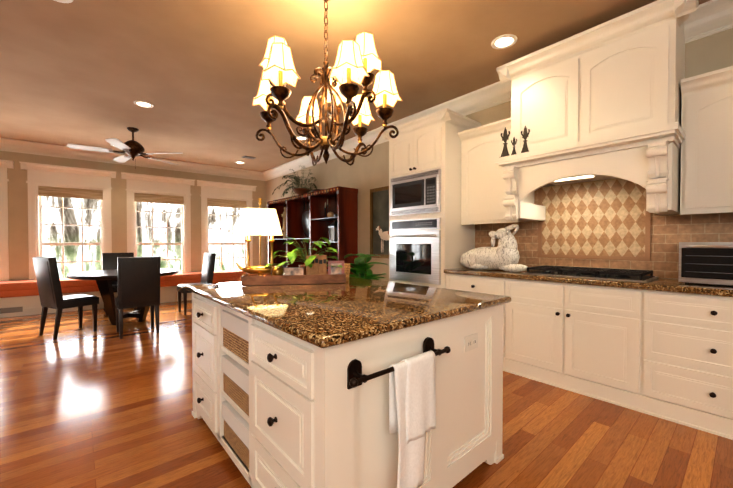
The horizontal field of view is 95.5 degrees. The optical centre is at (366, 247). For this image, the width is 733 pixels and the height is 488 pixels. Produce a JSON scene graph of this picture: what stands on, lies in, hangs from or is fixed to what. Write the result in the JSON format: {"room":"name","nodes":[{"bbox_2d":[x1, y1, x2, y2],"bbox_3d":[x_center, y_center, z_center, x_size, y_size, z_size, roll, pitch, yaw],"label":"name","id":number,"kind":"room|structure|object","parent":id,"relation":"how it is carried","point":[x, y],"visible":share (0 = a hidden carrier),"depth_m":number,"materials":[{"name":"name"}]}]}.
{"room":"dining room and kitchen","nodes":[
{"label":"dining room and kitchen","id":0,"kind":"room"},
{"bbox_2d":[0,151,265,280],"bbox_3d":[-6.785,-0.362,5.517,10.400,3.000,0.200,-1,1,-37],"label":"wall","id":1,"kind":"structure","parent":0,"point":[18,224],"depth_m":6.69,"materials":[{"name":"beige paint"}]},
{"bbox_2d":[0,159,256,280],"bbox_3d":[-6.143,-0.398,5.884,8.381,2.220,0.308,-1,1,-38],"label":"window unit","id":2,"kind":"structure","parent":1,"relation":"in","point":[82,193],"depth_m":6.46,"materials":[{"name":"white"}]},
{"bbox_2d":[0,138,263,179],"bbox_3d":[-6.580,-1.766,5.442,9.810,0.190,0.812,-1,1,-41],"label":"crown molding","id":3,"kind":"structure","parent":1,"relation":"attached to","point":[10,145],"depth_m":6.62,"materials":[{"name":"white wood"}]},
{"bbox_2d":[132,191,185,272],"bbox_3d":[-4.494,-0.258,7.239,0.972,1.840,0.169,-1,1,-38],"label":"window unit","id":4,"kind":"structure","parent":1,"relation":"in","point":[149,197],"depth_m":7.23,"materials":[{"name":"white wood"}]},
{"bbox_2d":[206,197,247,270],"bbox_3d":[-3.389,-0.271,8.081,0.972,1.840,0.169,-1,1,-38],"label":"window unit","id":5,"kind":"structure","parent":1,"relation":"in","point":[210,201],"depth_m":8.02,"materials":[{"name":"white wood"}]},
{"bbox_2d":[0,0,709,171],"bbox_3d":[-2.791,-1.845,1.042,10.566,0.100,12.822,-1,1,-41],"label":"ceiling","id":6,"kind":"structure","parent":0,"point":[85,72],"depth_m":3.21,"materials":[{"name":"beige paint"}]},
{"bbox_2d":[54,0,72,2],"bbox_3d":[-2.220,-1.811,2.358,0.216,0.008,0.216,-1,1,-41],"label":"recessed light","id":7,"kind":"object","parent":6,"relation":"in","point":[65,1],"visible":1,"depth_m":2.44,"materials":[{"name":"white"}]},
{"bbox_2d":[67,127,182,168],"bbox_3d":[-3.690,-1.549,5.186,1.468,0.617,1.480,-1,1,-41],"label":"ceiling fan","id":8,"kind":"object","parent":6,"relation":"hanging from","point":[132,148],"visible":1,"depth_m":5.09,"materials":[{"name":"white wood"}]},
{"bbox_2d":[134,101,153,107],"bbox_3d":[-2.857,-1.839,4.267,0.216,0.008,0.216,-1,1,-41],"label":"recessed light","id":9,"kind":"object","parent":6,"relation":"in","point":[144,104],"visible":1,"depth_m":4.28,"materials":[{"name":"white"}]},
{"bbox_2d":[297,136,307,139],"bbox_3d":[-1.107,-1.860,5.653,0.216,0.008,0.216,-1,1,-41],"label":"recessed light","id":10,"kind":"object","parent":6,"relation":"in","point":[301,138],"visible":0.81,"depth_m":5.66,"materials":[{"name":"white"}]},
{"bbox_2d":[252,0,402,165],"bbox_3d":[-0.286,-1.204,2.350,1.042,1.220,1.040,-1,1,-41],"label":"chandelier","id":11,"kind":"object","parent":6,"relation":"hanging from","point":[358,61],"visible":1,"depth_m":2.25,"materials":[{"name":"gold metal"}]},
{"bbox_2d":[491,34,516,48],"bbox_3d":[1.217,-1.819,2.944,0.216,0.008,0.216,-1,1,-41],"label":"recessed light","id":12,"kind":"object","parent":6,"relation":"in","point":[504,41],"visible":1,"depth_m":2.94,"materials":[{"name":"white"}]},
{"bbox_2d":[0,300,732,487],"bbox_3d":[-2.791,1.255,1.089,10.566,0.100,12.822,-1,1,-41],"label":"floor","id":13,"kind":"structure","parent":0,"point":[104,405],"depth_m":2.18,"materials":[{"name":"brown wood"}]},
{"bbox_2d":[32,257,98,339],"bbox_3d":[-4.029,0.634,4.474,0.460,1.039,0.533,0,1,27],"label":"dining chair","id":14,"kind":"object","parent":13,"relation":"on","point":[48,283],"visible":1,"depth_m":4.28,"materials":[{"name":"black wood"}]},
{"bbox_2d":[0,286,191,317],"bbox_3d":[-6.563,0.925,5.244,10.400,0.435,0.535,-1,1,-37],"label":"bench","id":15,"kind":"object","parent":13,"relation":"on","point":[19,306],"visible":0.17,"depth_m":5.66,"materials":[{"name":"white"}]},
{"bbox_2d":[0,280,38,297],"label":"seat cushion","id":16,"kind":"object","parent":15,"relation":"on","point":[18,288],"depth_m":5.51,"materials":[{"name":"fabric"}]},
{"bbox_2d":[60,278,98,293],"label":"seat cushion","id":17,"kind":"object","parent":15,"relation":"on","point":[68,285],"depth_m":5.95,"materials":[{"name":"fabric"}]},
{"bbox_2d":[160,272,201,286],"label":"seat cushion","id":18,"kind":"object","parent":15,"relation":"on","point":[185,277],"depth_m":6.93,"materials":[{"name":"fabric"}]},
{"bbox_2d":[213,270,245,282],"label":"seat cushion","id":19,"kind":"object","parent":15,"relation":"on","point":[224,276],"depth_m":7.50,"materials":[{"name":"fabric"}]},
{"bbox_2d":[102,253,136,314],"bbox_3d":[-4.392,0.612,5.921,0.460,1.039,0.533,-1,1,-41],"label":"dining chair","id":20,"kind":"object","parent":13,"relation":"on","point":[109,261],"visible":0.25,"depth_m":5.96,"materials":[{"name":"black wood"}]},
{"bbox_2d":[67,268,178,324],"bbox_3d":[-3.724,0.758,5.183,1.400,0.770,1.400,-1,1,-41],"label":"round dining table","id":21,"kind":"object","parent":13,"relation":"on","point":[104,279],"visible":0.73,"depth_m":4.85,"materials":[{"name":"black wood"}]},
{"bbox_2d":[115,256,160,338],"bbox_3d":[-3.107,0.633,4.516,0.460,1.039,0.533,-1,1,-41],"label":"dining chair","id":22,"kind":"object","parent":13,"relation":"on","point":[138,281],"visible":1,"depth_m":4.33,"materials":[{"name":"black wood"}]},
{"bbox_2d":[177,253,215,314],"bbox_3d":[-3.016,0.613,5.901,0.533,1.039,0.460,-1,1,-41],"label":"dining chair","id":23,"kind":"object","parent":13,"relation":"on","point":[208,266],"visible":0.58,"depth_m":5.87,"materials":[{"name":"black wood"}]},
{"bbox_2d":[192,292,223,441],"bbox_3d":[-0.593,0.741,2.527,1.209,0.884,0.595,-1,1,-41],"label":"base cabinet","id":24,"kind":"object","parent":13,"relation":"on","point":[206,353],"depth_m":2.07,"materials":[{"name":"white wood"}]},
{"bbox_2d":[220,352,239,411],"bbox_3d":[-0.525,0.724,1.907,0.440,0.200,0.406,-1,1,-41],"label":"base cabinet","id":25,"kind":"object","parent":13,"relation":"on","point":[229,370],"depth_m":1.82,"materials":[{"name":"white wood"}]},
{"bbox_2d":[220,308,239,363],"bbox_3d":[-0.525,0.464,1.903,0.440,0.200,0.406,-1,1,-41],"label":"base cabinet","id":26,"kind":"object","parent":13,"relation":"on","point":[229,324],"depth_m":1.81,"materials":[{"name":"white wood"}]},
{"bbox_2d":[220,400,243,475],"bbox_3d":[-0.525,1.042,1.912,0.440,0.301,0.406,-1,1,-41],"label":"base cabinet","id":27,"kind":"object","parent":13,"relation":"on","point":[229,418],"depth_m":1.81,"materials":[{"name":"white wood"}]},
{"bbox_2d":[267,165,357,274],"bbox_3d":[-1.328,-0.253,6.532,0.752,2.751,2.740,-1,1,-41],"label":"bookcase","id":28,"kind":"object","parent":13,"relation":"on","point":[330,214],"visible":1,"depth_m":6.30,"materials":[{"name":"brown wood"}]},
{"bbox_2d":[272,165,317,196],"bbox_3d":[-1.507,-1.317,6.713,0.740,0.629,1.053,-1,1,-41],"label":"plant","id":29,"kind":"object","parent":28,"relation":"on","point":[301,191],"depth_m":6.68,"materials":[{"name":"green plant"}]},
{"bbox_2d":[240,304,503,487],"bbox_3d":[0.099,0.753,1.731,1.209,0.884,0.655,-1,1,-41],"label":"base cabinet","id":30,"kind":"object","parent":13,"relation":"on","point":[274,407],"depth_m":1.35,"materials":[{"name":"white wood"}]},
{"bbox_2d":[220,305,239,315],"bbox_3d":[-0.513,0.334,1.912,0.487,0.052,0.480,-1,1,-41],"label":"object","id":31,"kind":"structure","parent":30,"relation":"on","point":[234,313],"depth_m":1.81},
{"bbox_2d":[186,277,510,347],"bbox_3d":[-0.233,0.286,2.114,1.270,0.034,1.750,-1,1,-41],"label":"countertop","id":32,"kind":"structure","parent":30,"relation":"on","point":[324,315],"depth_m":1.62,"materials":[{"name":"stone"}]},
{"bbox_2d":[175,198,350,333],"bbox_3d":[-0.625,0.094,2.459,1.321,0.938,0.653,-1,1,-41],"label":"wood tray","id":33,"kind":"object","parent":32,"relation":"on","point":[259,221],"visible":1,"depth_m":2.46,"materials":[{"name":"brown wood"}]},
{"bbox_2d":[283,267,303,274],"bbox_3d":[-0.540,0.197,2.466,0.150,0.105,0.103,-1,1,-41],"label":"photo frame","id":34,"kind":"object","parent":33,"relation":"attached to","point":[286,270],"depth_m":2.46,"materials":[{"name":"pink"}]},
{"bbox_2d":[328,261,343,273],"bbox_3d":[-0.231,0.173,2.539,0.126,0.150,0.108,-1,1,-41],"label":"photo frame","id":35,"kind":"object","parent":33,"relation":"attached to","point":[332,265],"depth_m":2.54,"materials":[{"name":"pink"}]},
{"bbox_2d":[344,254,386,279],"bbox_3d":[-0.046,0.616,4.067,0.730,1.088,0.814,-1,1,-41],"label":"leaf plant","id":36,"kind":"object","parent":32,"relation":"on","point":[361,266],"visible":0.21,"depth_m":4.05,"materials":[{"name":"green plant"}]},
{"bbox_2d":[389,350,435,487],"bbox_3d":[0.180,0.674,1.286,0.232,0.507,0.057,-1,1,-41],"label":"hanging towel","id":37,"kind":"object","parent":30,"relation":"hanging from","point":[412,410],"visible":1,"depth_m":1.26,"materials":[{"name":"white fabric"}]},
{"bbox_2d":[381,108,480,287],"bbox_3d":[0.771,-0.169,4.164,0.722,2.655,1.020,-1,1,-41],"label":"tall cabinet","id":38,"kind":"object","parent":13,"relation":"on","point":[431,238],"visible":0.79,"depth_m":3.85,"materials":[{"name":"white wood"}]},
{"bbox_2d":[446,273,497,293],"bbox_3d":[1.345,0.724,3.596,0.618,0.884,0.756,-1,1,-41],"label":"drawer","id":39,"kind":"object","parent":13,"relation":"on","point":[480,284],"depth_m":3.42,"materials":[{"name":"white wood"}]},
{"bbox_2d":[494,278,625,407],"bbox_3d":[1.857,0.733,3.005,0.618,0.884,1.081,-1,1,-41],"label":"base cabinet","id":40,"kind":"object","parent":13,"relation":"on","point":[567,336],"depth_m":2.75,"materials":[{"name":"white wood"}]},
{"bbox_2d":[444,268,732,296],"bbox_3d":[2.356,0.276,2.399,0.646,0.042,3.877,-1,1,-41],"label":"countertop","id":41,"kind":"structure","parent":40,"relation":"on","point":[667,284],"depth_m":2.50,"materials":[{"name":"stone"}]},
{"bbox_2d":[459,224,526,271],"bbox_3d":[1.325,-0.002,3.521,0.775,0.478,0.250,1,1,44],"label":"statue","id":42,"kind":"object","parent":41,"relation":"on","point":[504,255],"visible":1,"depth_m":3.38,"materials":[{"name":"ceramic"}]},
{"bbox_2d":[522,265,658,282],"bbox_3d":[1.931,0.214,2.925,0.485,0.063,0.900,-1,1,-41],"label":"gas cooktop","id":43,"kind":"object","parent":41,"relation":"in","point":[631,275],"visible":1,"depth_m":2.77,"materials":[{"name":"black metal"}]},
{"bbox_2d":[678,242,732,284],"bbox_3d":[2.489,0.109,2.249,0.448,0.295,0.520,-1,1,-41],"label":"toaster oven","id":44,"kind":"object","parent":41,"relation":"on","point":[706,262],"visible":1,"depth_m":2.23,"materials":[{"name":"silver metal"}]},
{"bbox_2d":[626,288,732,439],"bbox_3d":[2.423,0.743,2.353,0.618,0.884,0.788,-1,1,-41],"label":"base cabinet","id":45,"kind":"object","parent":13,"relation":"on","point":[666,355],"depth_m":2.24,"materials":[{"name":"white wood"}]},
{"bbox_2d":[266,28,732,280],"bbox_3d":[1.308,-0.343,4.250,0.200,3.000,12.260,-1,1,-41],"label":"wall","id":46,"kind":"structure","parent":0,"point":[365,175],"depth_m":5.48,"materials":[{"name":"beige paint"}]},
{"bbox_2d":[370,186,388,257],"bbox_3d":[0.362,-0.397,5.150,0.044,1.120,0.900,-1,1,-41],"label":"painting","id":47,"kind":"object","parent":46,"relation":"attached to","point":[379,221],"visible":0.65,"depth_m":5.33,"materials":[{"name":"fabric"}]},
{"bbox_2d":[458,117,528,224],"bbox_3d":[1.405,-0.791,3.687,0.378,1.052,0.662,-1,1,-41],"label":"upper cabinet","id":48,"kind":"object","parent":46,"relation":"attached to","point":[483,186],"visible":0.48,"depth_m":3.62,"materials":[{"name":"white wood"}]},
{"bbox_2d":[264,0,732,180],"bbox_3d":[1.209,-1.746,4.076,0.150,0.190,11.760,-1,1,-41],"label":"crown molding","id":49,"kind":"structure","parent":46,"relation":"attached to","point":[708,18],"depth_m":3.90,"materials":[{"name":"white wood"}]},
{"bbox_2d":[496,0,698,220],"bbox_3d":[1.887,-0.994,2.869,0.718,1.486,1.370,-1,1,-41],"label":"range hood","id":50,"kind":"object","parent":46,"relation":"attached to","point":[602,101],"visible":1,"depth_m":2.61,"materials":[{"name":"white wood"}]},
{"bbox_2d":[499,127,509,157],"bbox_3d":[1.299,-0.983,3.114,0.075,0.291,0.090,-1,1,-41],"label":"finial","id":51,"kind":"object","parent":50,"relation":"on","point":[505,137],"visible":0.92,"depth_m":3.11,"materials":[{"name":"grey metal"}]},
{"bbox_2d":[511,137,516,154],"bbox_3d":[1.347,-0.925,3.037,0.046,0.179,0.056,-1,1,-41],"label":"finial","id":52,"kind":"object","parent":50,"relation":"on","point":[514,151],"visible":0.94,"depth_m":3.03,"materials":[{"name":"grey metal"}]},
{"bbox_2d":[521,126,529,152],"bbox_3d":[1.425,-0.966,2.984,0.068,0.262,0.081,-1,1,-41],"label":"finial","id":53,"kind":"object","parent":50,"relation":"on","point":[525,134],"visible":0.83,"depth_m":2.98,"materials":[{"name":"grey metal"}]},
{"bbox_2d":[475,178,732,278],"bbox_3d":[2.596,-0.284,2.599,0.020,1.069,3.877,-1,1,-41],"label":"tile backsplash","id":54,"kind":"structure","parent":46,"relation":"attached to","point":[611,223],"depth_m":3.05,"materials":[{"name":"tile"}]},
{"bbox_2d":[680,66,732,214],"bbox_3d":[2.662,-0.730,2.277,0.328,0.935,0.716,-1,1,-41],"label":"upper cabinet","id":55,"kind":"object","parent":46,"relation":"attached to","point":[706,184],"depth_m":2.33,"materials":[{"name":"white wood"}]},
{"label":"outside","id":56,"kind":"structure","parent":0,"visible":0},
{"bbox_2d":[42,196,243,277],"bbox_3d":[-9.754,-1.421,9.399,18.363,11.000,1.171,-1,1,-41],"label":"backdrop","id":57,"kind":"structure","parent":56,"point":[52,233],"depth_m":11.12,"materials":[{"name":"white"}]}
]}

